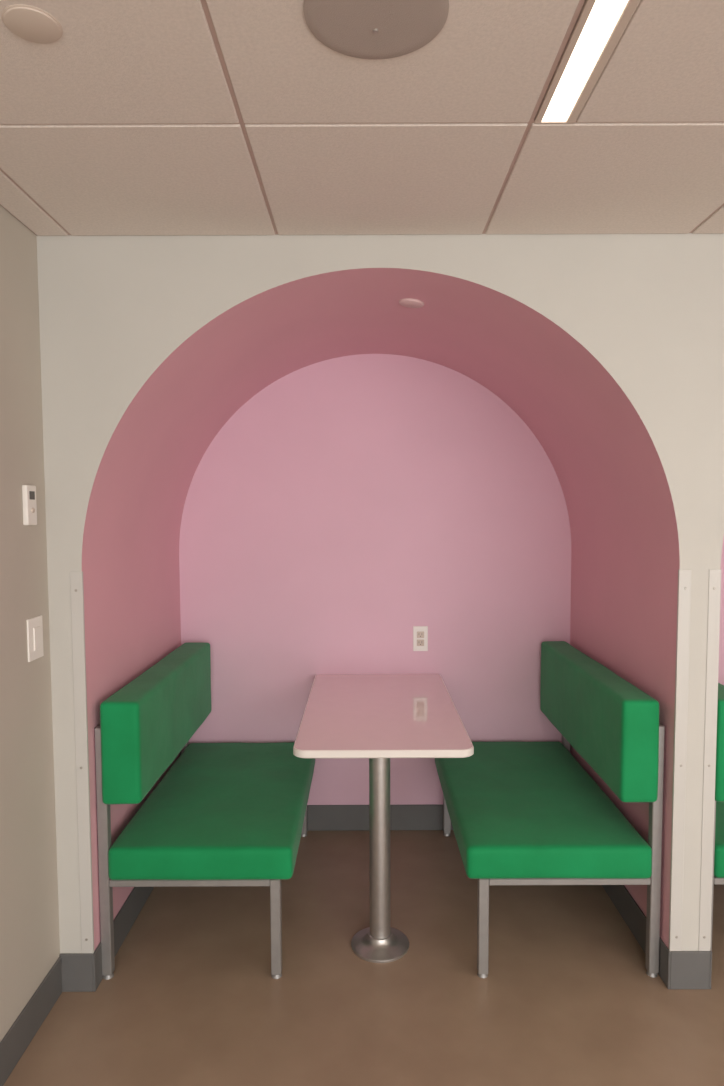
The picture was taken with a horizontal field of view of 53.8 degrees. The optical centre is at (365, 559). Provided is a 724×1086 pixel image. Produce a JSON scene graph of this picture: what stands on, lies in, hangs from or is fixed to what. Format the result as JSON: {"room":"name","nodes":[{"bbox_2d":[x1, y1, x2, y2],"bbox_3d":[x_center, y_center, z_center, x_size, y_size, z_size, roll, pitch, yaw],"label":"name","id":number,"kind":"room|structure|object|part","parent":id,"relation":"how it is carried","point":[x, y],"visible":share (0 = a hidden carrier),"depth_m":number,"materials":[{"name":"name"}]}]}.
{"room":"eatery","nodes":[
{"label":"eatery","id":0,"kind":"room"},
{"bbox_2d":[0,205,59,1041],"bbox_3d":[-1.048,0.261,0.540,0.100,2.524,5.777,0,4,0],"label":"wall","id":1,"kind":"structure","parent":0,"point":[29,907],"depth_m":2.07,"materials":[{"name":"white paint"}]},
{"bbox_2d":[22,485,36,524],"bbox_3d":[-0.990,-0.161,2.105,0.020,0.118,0.060,0,4,0],"label":"thermostat","id":2,"kind":"object","parent":1,"relation":"attached to","point":[28,491],"visible":1,"depth_m":2.09,"materials":[{"name":"white plastic"}]},
{"bbox_2d":[0,957,61,1085],"bbox_3d":[-0.989,1.498,0.027,0.007,0.122,4.593,0,4,0],"label":"baseboard","id":3,"kind":"structure","parent":1,"relation":"attached to","point":[23,1030],"depth_m":2.09,"materials":[{"name":"rubber"}]},
{"bbox_2d":[26,615,43,661],"bbox_3d":[-0.993,0.236,2.148,0.010,0.127,0.094,0,4,0],"label":"light switch","id":4,"kind":"object","parent":1,"relation":"attached to","point":[34,625],"visible":1,"depth_m":2.13,"materials":[{"name":"white plastic"}]},
{"bbox_2d":[0,0,723,235],"bbox_3d":[1.622,-0.905,-0.164,5.447,0.125,4.720,0,4,0],"label":"ceiling","id":5,"kind":"structure","parent":0,"point":[144,117],"depth_m":1.56,"materials":[{"name":"tile"}]},
{"bbox_2d":[1,4,62,43],"bbox_3d":[-0.575,-0.925,1.232,0.096,0.008,0.096,0,4,0],"label":"ceiling sensor","id":6,"kind":"object","parent":5,"relation":"attached to","point":[30,23],"depth_m":1.22,"materials":[{"name":"white plastic"}]},
{"bbox_2d":[303,0,448,58],"bbox_3d":[0.018,-0.923,1.204,0.246,0.013,0.246,0,4,0],"label":"ceiling speaker","id":7,"kind":"object","parent":5,"relation":"in","point":[363,29],"depth_m":1.23},
{"bbox_2d":[534,0,640,122],"bbox_3d":[0.412,-0.936,0.930,0.088,0.056,1.242,0,4,0],"label":"ceiling light","id":8,"kind":"object","parent":5,"relation":"attached to","point":[599,26],"visible":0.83,"depth_m":1.33,"materials":[{"name":"beige paint"}]},
{"bbox_2d":[3,830,723,1085],"bbox_3d":[1.631,1.560,0.626,5.447,0.100,5.977,0,4,0],"label":"floor","id":9,"kind":"structure","parent":0,"point":[567,997],"depth_m":2.29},
{"bbox_2d":[95,642,314,979],"bbox_3d":[-0.562,0.895,2.894,0.649,0.949,1.118,0,4,0],"label":"upholstered bench","id":10,"kind":"object","parent":9,"relation":"on","point":[223,814],"visible":0.98,"depth_m":2.47,"materials":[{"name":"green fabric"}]},
{"bbox_2d":[100,642,210,803],"bbox_3d":[-0.800,0.597,2.862,0.135,0.349,1.094,0,4,0],"label":"backrest cushion","id":11,"kind":"object","parent":10,"relation":"on","point":[145,724],"depth_m":2.48,"materials":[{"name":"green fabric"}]},
{"bbox_2d":[108,742,314,879],"bbox_3d":[-0.548,0.967,2.900,0.621,0.124,1.115,0,4,0],"label":"seat cushion","id":12,"kind":"object","parent":10,"relation":"on","point":[222,811],"depth_m":2.56,"materials":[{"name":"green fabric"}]},
{"bbox_2d":[82,268,679,991],"bbox_3d":[0.048,0.216,2.839,1.880,2.305,1.184,0,4,0],"label":"arched alcove","id":13,"kind":"object","parent":9,"relation":"on","point":[335,465],"visible":0.89,"depth_m":3.37,"materials":[{"name":"paint"}]},
{"bbox_3d":[0.048,0.179,3.430,1.880,2.303,0.001,0,4,0],"label":"alcove panel","id":14,"kind":"part","parent":13,"relation":"part of","materials":[{"name":"pink paint"}]},
{"bbox_3d":[0.052,1.303,2.910,1.880,0.128,1.184,0,4,0],"label":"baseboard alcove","id":15,"kind":"part","parent":13,"relation":"part of","materials":[{"name":"rubber"}]},
{"bbox_2d":[413,626,427,650],"bbox_3d":[0.265,0.380,3.439,0.071,0.121,0.008,0,4,0],"label":"electrical outlet","id":16,"kind":"object","parent":13,"relation":"attached to","point":[420,633],"visible":1,"depth_m":3.44,"materials":[{"name":"white plastic"}]},
{"bbox_2d":[417,632,423,637],"bbox_3d":[0.265,0.361,3.435,0.035,0.031,0.003,0,4,0],"label":"receptacle","id":17,"kind":"object","parent":16,"relation":"attached to","point":[419,634],"depth_m":3.43,"materials":[{"name":"beige paint"}]},
{"bbox_2d":[417,640,423,645],"bbox_3d":[0.265,0.400,3.438,0.035,0.031,0.003,0,4,0],"label":"receptacle","id":18,"kind":"object","parent":16,"relation":"attached to","point":[419,642],"depth_m":3.44,"materials":[{"name":"beige paint"}]},
{"bbox_2d":[293,674,473,962],"bbox_3d":[0.061,0.977,2.923,0.604,0.777,1.114,0,4,0],"label":"pedestal table","id":19,"kind":"object","parent":9,"relation":"on","point":[379,718],"visible":1,"depth_m":2.54,"materials":[{"name":"laminate"}]},
{"bbox_2d":[435,641,664,977],"bbox_3d":[0.655,0.890,2.894,0.653,0.948,1.118,0,4,0],"label":"upholstered bench","id":20,"kind":"object","parent":9,"relation":"on","point":[519,813],"visible":0.98,"depth_m":2.47,"materials":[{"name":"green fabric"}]},
{"bbox_2d":[435,742,651,878],"bbox_3d":[0.642,0.962,2.901,0.625,0.124,1.114,0,4,0],"label":"seat cushion","id":21,"kind":"object","parent":20,"relation":"on","point":[517,810],"depth_m":2.56,"materials":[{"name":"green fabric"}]},
{"bbox_2d":[540,641,658,801],"bbox_3d":[0.896,0.591,2.863,0.129,0.349,1.094,0,4,0],"label":"backrest cushion","id":22,"kind":"object","parent":20,"relation":"on","point":[611,723],"depth_m":2.52,"materials":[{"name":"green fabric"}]},
{"bbox_2d":[709,537,723,988],"bbox_3d":[2.056,0.209,2.840,1.880,2.305,1.184,0,4,0],"label":"arched alcove","id":23,"kind":"object","parent":9,"relation":"on","point":[721,637],"visible":0.13,"depth_m":3.44,"materials":[{"name":"paint"}]},
{"bbox_3d":[2.060,1.295,2.911,1.880,0.128,1.184,0,4,0],"label":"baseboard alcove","id":24,"kind":"part","parent":23,"relation":"part of","materials":[{"name":"rubber"}]},
{"bbox_3d":[2.056,0.172,3.431,1.880,2.303,0.001,0,4,0],"label":"alcove panel","id":25,"kind":"part","parent":23,"relation":"part of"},
{"bbox_2d":[710,683,723,950],"bbox_3d":[1.446,0.887,2.895,0.649,0.949,1.118,0,4,0],"label":"upholstered bench","id":26,"kind":"object","parent":9,"relation":"on","point":[718,844],"visible":0.08,"depth_m":2.35,"materials":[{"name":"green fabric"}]},
{"bbox_3d":[1.423,0.928,2.899,0.602,0.844,1.084,0,4,0],"label":"bench frame","id":27,"kind":"part","parent":26,"relation":"part of","materials":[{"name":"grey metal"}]},
{"bbox_2d":[714,801,723,877],"bbox_3d":[1.460,0.959,2.902,0.621,0.124,1.114,0,4,0],"label":"seat cushion","id":28,"kind":"object","parent":26,"relation":"on","point":[719,828],"depth_m":2.37,"materials":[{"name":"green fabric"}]},
{"bbox_2d":[715,683,723,801],"bbox_3d":[1.208,0.590,2.863,0.135,0.350,1.094,0,4,0],"label":"backrest cushion","id":29,"kind":"object","parent":26,"relation":"on","point":[719,776],"depth_m":2.32,"materials":[{"name":"green fabric"}]},
{"bbox_2d":[37,233,723,953],"bbox_3d":[1.625,0.169,2.251,5.247,2.464,0.001,0,4,0],"label":"wall","id":30,"kind":"structure","parent":0,"point":[649,308],"depth_m":2.19,"materials":[{"name":"white paint"}]},
{"bbox_2d":[70,572,93,952],"bbox_3d":[-0.907,0.659,2.282,0.038,1.246,0.012,0,4,0],"label":"guard","id":31,"kind":"object","parent":30,"relation":"attached to","point":[76,578],"visible":1,"depth_m":2.28,"materials":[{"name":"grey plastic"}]},
{"bbox_2d":[59,951,709,991],"bbox_3d":[1.629,1.335,2.323,5.247,0.128,0.007,0,4,0],"label":"baseboard","id":32,"kind":"structure","parent":30,"relation":"attached to","point":[688,969],"depth_m":2.32,"materials":[{"name":"rubber"}]},
{"bbox_2d":[669,569,690,950],"bbox_3d":[1.007,0.652,2.283,0.038,1.246,0.012,0,4,0],"label":"guard","id":33,"kind":"object","parent":30,"relation":"attached to","point":[684,575],"visible":1,"depth_m":2.28,"materials":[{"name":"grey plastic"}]},
{"bbox_2d":[698,569,720,950],"bbox_3d":[1.101,0.651,2.283,0.038,1.246,0.012,0,4,0],"label":"guard","id":34,"kind":"object","parent":30,"relation":"attached to","point":[714,594],"visible":1,"depth_m":2.28,"materials":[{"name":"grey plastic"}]}
]}

